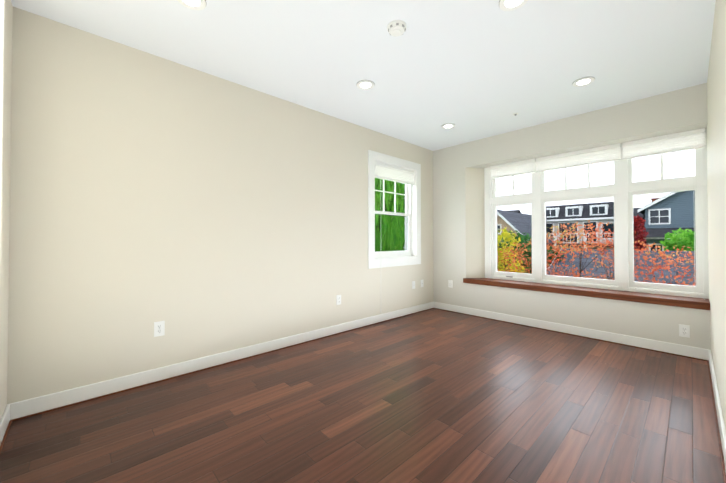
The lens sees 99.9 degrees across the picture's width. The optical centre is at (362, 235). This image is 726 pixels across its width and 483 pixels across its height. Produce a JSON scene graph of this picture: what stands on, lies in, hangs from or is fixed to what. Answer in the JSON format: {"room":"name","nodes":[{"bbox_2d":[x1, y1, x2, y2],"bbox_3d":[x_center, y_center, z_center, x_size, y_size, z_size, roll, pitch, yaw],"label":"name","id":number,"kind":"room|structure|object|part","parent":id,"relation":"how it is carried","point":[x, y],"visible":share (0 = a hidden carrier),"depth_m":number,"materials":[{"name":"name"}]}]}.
{"room":"empty bedroom","nodes":[
{"label":"empty bedroom","id":0,"kind":"room"},
{"bbox_2d":[0,0,12,419],"bbox_3d":[-0.893,-0.170,0.341,0.200,2.650,4.600,1,-1,-43],"label":"wall","id":1,"kind":"structure","parent":0,"point":[6,11],"depth_m":1.81,"materials":[{"name":"beige paint"}]},
{"bbox_2d":[0,402,15,452],"bbox_3d":[-0.801,1.100,0.391,0.024,0.110,4.170,1,-1,-43],"label":"baseboard","id":2,"kind":"structure","parent":1,"relation":"attached to","point":[9,414],"depth_m":1.84,"materials":[{"name":"white wood"}]},
{"bbox_2d":[7,7,432,403],"bbox_3d":[-0.529,-0.129,3.689,5.300,2.650,0.200,1,-1,-43],"label":"wall","id":3,"kind":"structure","parent":0,"point":[201,213],"depth_m":2.53,"materials":[{"name":"beige paint"}]},
{"bbox_2d":[154,321,164,336],"bbox_3d":[-1.657,0.756,2.483,0.072,0.118,0.009,1,-1,-43],"label":"electrical outlet","id":4,"kind":"object","parent":3,"relation":"attached to","point":[159,328],"visible":1,"depth_m":2.48,"materials":[{"name":"white plastic"}]},
{"bbox_2d":[14,302,432,420],"bbox_3d":[-0.525,1.139,3.523,4.700,0.110,0.026,1,-1,-43],"label":"baseboard","id":5,"kind":"structure","parent":3,"relation":"attached to","point":[19,409],"depth_m":2.57,"materials":[{"name":"white wood"}]},
{"bbox_2d":[336,295,340,304],"bbox_3d":[-0.296,0.787,3.751,0.072,0.118,0.009,1,-1,-43],"label":"electrical outlet","id":6,"kind":"object","parent":3,"relation":"attached to","point":[338,299],"visible":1,"depth_m":3.74,"materials":[{"name":"white plastic"}]},
{"bbox_2d":[368,150,420,268],"bbox_3d":[0.435,-0.043,4.561,1.160,2.220,0.219,1,-1,-43],"label":"window","id":7,"kind":"structure","parent":3,"relation":"in","point":[410,254],"depth_m":4.59,"materials":[{"name":"white wood"}]},
{"bbox_2d":[375,161,413,184],"bbox_3d":[0.467,-0.921,4.537,0.900,0.218,0.043,1,-1,-43],"label":"window blind","id":8,"kind":"object","parent":7,"relation":"attached to","point":[392,173],"visible":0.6,"depth_m":4.50,"materials":[{"name":"white fabric"}]},
{"bbox_2d":[0,308,723,482],"bbox_3d":[0.972,1.226,2.063,5.300,0.100,4.600,1,-1,-43],"label":"floor","id":9,"kind":"structure","parent":0,"point":[433,395],"depth_m":1.96,"materials":[{"name":"brown wood"}]},
{"bbox_2d":[11,0,715,150],"bbox_3d":[0.972,-1.574,2.098,5.300,0.200,4.600,1,-1,-43],"label":"ceiling","id":10,"kind":"structure","parent":0,"point":[472,70],"depth_m":2.43,"materials":[{"name":"white paint"}]},
{"bbox_2d":[177,0,205,9],"bbox_3d":[-1.073,-1.472,1.899,0.176,0.008,0.176,1,-1,-43],"label":"recessed light","id":11,"kind":"object","parent":10,"relation":"in","point":[196,4],"visible":1,"depth_m":1.94,"materials":[{"name":"white"}]},
{"bbox_2d":[357,80,374,89],"bbox_3d":[0.025,-1.458,2.950,0.176,0.008,0.176,1,-1,-43],"label":"recessed light","id":12,"kind":"object","parent":10,"relation":"in","point":[365,84],"visible":0.98,"depth_m":2.94,"materials":[{"name":"white"}]},
{"bbox_2d":[387,20,405,36],"bbox_3d":[0.238,-1.452,2.150,0.136,0.042,0.136,1,-1,-43],"label":"smoke detector","id":13,"kind":"object","parent":10,"relation":"attached to","point":[395,28],"visible":1,"depth_m":2.12,"materials":[{"name":"white plastic"}]},
{"bbox_2d":[441,123,454,128],"bbox_3d":[1.124,-1.445,4.016,0.176,0.008,0.176,1,-1,-43],"label":"recessed light","id":14,"kind":"object","parent":10,"relation":"in","point":[448,125],"visible":0.98,"depth_m":4.00,"materials":[{"name":"white"}]},
{"bbox_2d":[499,0,527,10],"bbox_3d":[0.944,-1.471,1.907,0.176,0.008,0.176,1,-1,-43],"label":"recessed light","id":15,"kind":"object","parent":10,"relation":"in","point":[508,5],"visible":1,"depth_m":1.94,"materials":[{"name":"white"}]},
{"bbox_2d":[572,77,594,86],"bbox_3d":[2.089,-1.459,2.893,0.176,0.008,0.176,1,-1,-43],"label":"recessed light","id":16,"kind":"object","parent":10,"relation":"in","point":[583,81],"visible":0.98,"depth_m":2.89,"materials":[{"name":"white"}]},
{"bbox_2d":[433,83,710,349],"bbox_3d":[2.388,-0.123,4.153,0.400,2.650,3.500,1,-1,-43],"label":"wall","id":17,"kind":"structure","parent":0,"point":[458,221],"depth_m":3.91,"materials":[{"name":"beige paint"}]},
{"bbox_2d":[448,280,452,287],"bbox_3d":[1.403,0.771,4.899,0.009,0.118,0.072,1,-1,-43],"label":"electrical outlet","id":18,"kind":"object","parent":17,"relation":"attached to","point":[450,283],"visible":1,"depth_m":4.89,"materials":[{"name":"white plastic"}]},
{"bbox_2d":[432,302,708,360],"bbox_3d":[2.230,1.145,3.997,0.024,0.110,3.030,1,-1,-43],"label":"baseboard","id":19,"kind":"structure","parent":17,"relation":"attached to","point":[643,343],"depth_m":3.58,"materials":[{"name":"white wood"}]},
{"bbox_2d":[463,278,709,309],"bbox_3d":[2.520,0.679,3.897,0.325,0.070,2.520,1,-1,-43],"label":"window sill","id":20,"kind":"structure","parent":17,"relation":"attached to","point":[678,301],"depth_m":3.50,"materials":[{"name":"brown wood"}]},
{"bbox_2d":[484,128,708,298],"bbox_3d":[2.688,-0.219,3.921,0.221,1.725,2.310,1,-1,-43],"label":"bay window","id":21,"kind":"structure","parent":17,"relation":"in","point":[623,189],"depth_m":3.63,"materials":[{"name":"white"}]},
{"bbox_2d":[490,128,704,178],"bbox_3d":[2.698,-0.977,3.865,0.055,0.186,2.180,1,-1,-43],"label":"blind","id":22,"kind":"object","parent":21,"relation":"attached to","point":[692,139],"depth_m":3.61,"materials":[{"name":"white fabric"}]},
{"bbox_3d":[3.375,-0.202,3.075,0.073,1.659,0.078,1,-1,-43],"label":"cord","id":23,"kind":"part","parent":21,"relation":"part of","materials":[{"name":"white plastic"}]},
{"bbox_2d":[679,324,689,337],"bbox_3d":[3.166,0.938,3.006,0.009,0.118,0.072,1,-1,-43],"label":"electrical outlet","id":24,"kind":"object","parent":17,"relation":"attached to","point":[684,330],"visible":1,"depth_m":3.00,"materials":[{"name":"white plastic"}]},
{"bbox_2d":[707,0,725,429],"bbox_3d":[2.264,-0.152,1.795,3.800,2.650,0.220,1,-1,-43],"label":"wall","id":25,"kind":"structure","parent":0,"point":[716,139],"depth_m":1.94,"materials":[{"name":"beige paint"}]},
{"bbox_2d":[704,349,725,482],"bbox_3d":[2.042,1.117,1.739,3.380,0.110,0.024,1,-1,-43],"label":"baseboard","id":26,"kind":"structure","parent":25,"relation":"attached to","point":[720,426],"depth_m":1.91,"materials":[{"name":"white wood"}]},
{"label":"outside","id":27,"kind":"structure","parent":0,"visible":0},
{"bbox_3d":[34.313,4.896,35.988,180.000,0.200,160.000,1,-1,-43],"label":"lawn","id":28,"kind":"structure","parent":27,"visible":0},
{"bbox_2d":[375,178,404,251],"bbox_3d":[0.493,-0.285,9.817,4.612,9.523,4.516,1,-1,-43],"label":"cedar","id":29,"kind":"object","parent":28,"relation":"on","point":[401,188],"depth_m":8.45,"materials":[{"name":"green plant"}]},
{"bbox_2d":[497,227,524,272],"bbox_3d":[3.934,2.098,8.481,1.174,4.721,1.171,1,-1,-43],"label":"tree","id":30,"kind":"object","parent":28,"relation":"on","point":[507,239],"depth_m":8.36,"materials":[{"name":"yellow plant"}]},
{"bbox_2d":[497,210,553,257],"bbox_3d":[16.655,1.123,32.967,10.910,7.270,6.500,1,-1,-43],"label":"house","id":31,"kind":"structure","parent":28,"relation":"on","point":[520,218],"depth_m":29.49,"materials":[{"name":"paint"}]},
{"bbox_2d":[497,230,564,273],"bbox_3d":[5.935,2.136,12.361,2.302,4.744,4.134,1,-1,-43],"label":"tree","id":32,"kind":"object","parent":28,"relation":"on","point":[526,241],"depth_m":11.57,"materials":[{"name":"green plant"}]},
{"bbox_2d":[546,202,644,254],"bbox_3d":[25.097,0.715,33.495,11.550,8.100,9.850,1,-1,-43],"label":"house","id":33,"kind":"structure","parent":28,"relation":"on","point":[592,205],"depth_m":30.97,"materials":[{"name":"grey"}]},
{"bbox_2d":[498,220,695,285],"bbox_3d":[4.829,2.053,6.695,1.669,4.762,4.566,1,-1,-43],"label":"maple","id":34,"kind":"object","parent":28,"relation":"on","point":[648,269],"depth_m":6.47,"materials":[{"name":"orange plant"}]},
{"bbox_2d":[547,249,695,285],"bbox_3d":[11.917,2.420,7.225,7.630,4.040,12.440,1,-1,-43],"label":"bush","id":35,"kind":"object","parent":28,"relation":"on","point":[646,271],"depth_m":9.53,"materials":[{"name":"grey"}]},
{"bbox_2d":[633,215,646,248],"bbox_3d":[21.926,1.491,24.382,1.327,6.331,1.348,1,-1,-43],"label":"tree","id":36,"kind":"object","parent":28,"relation":"on","point":[641,229],"depth_m":24.15,"materials":[{"name":"red plant"}]},
{"bbox_2d":[638,191,694,250],"bbox_3d":[29.952,-0.165,26.226,12.620,9.680,9.020,1,-1,-43],"label":"house","id":37,"kind":"structure","parent":28,"relation":"on","point":[662,212],"depth_m":25.06,"materials":[{"name":"grey wood"}]},
{"bbox_2d":[660,228,695,250],"bbox_3d":[20.032,2.032,19.049,1.879,5.112,2.226,1,-1,-43],"label":"trees","id":38,"kind":"object","parent":28,"relation":"on","point":[682,245],"depth_m":18.86,"materials":[{"name":"green plant"}]}
]}

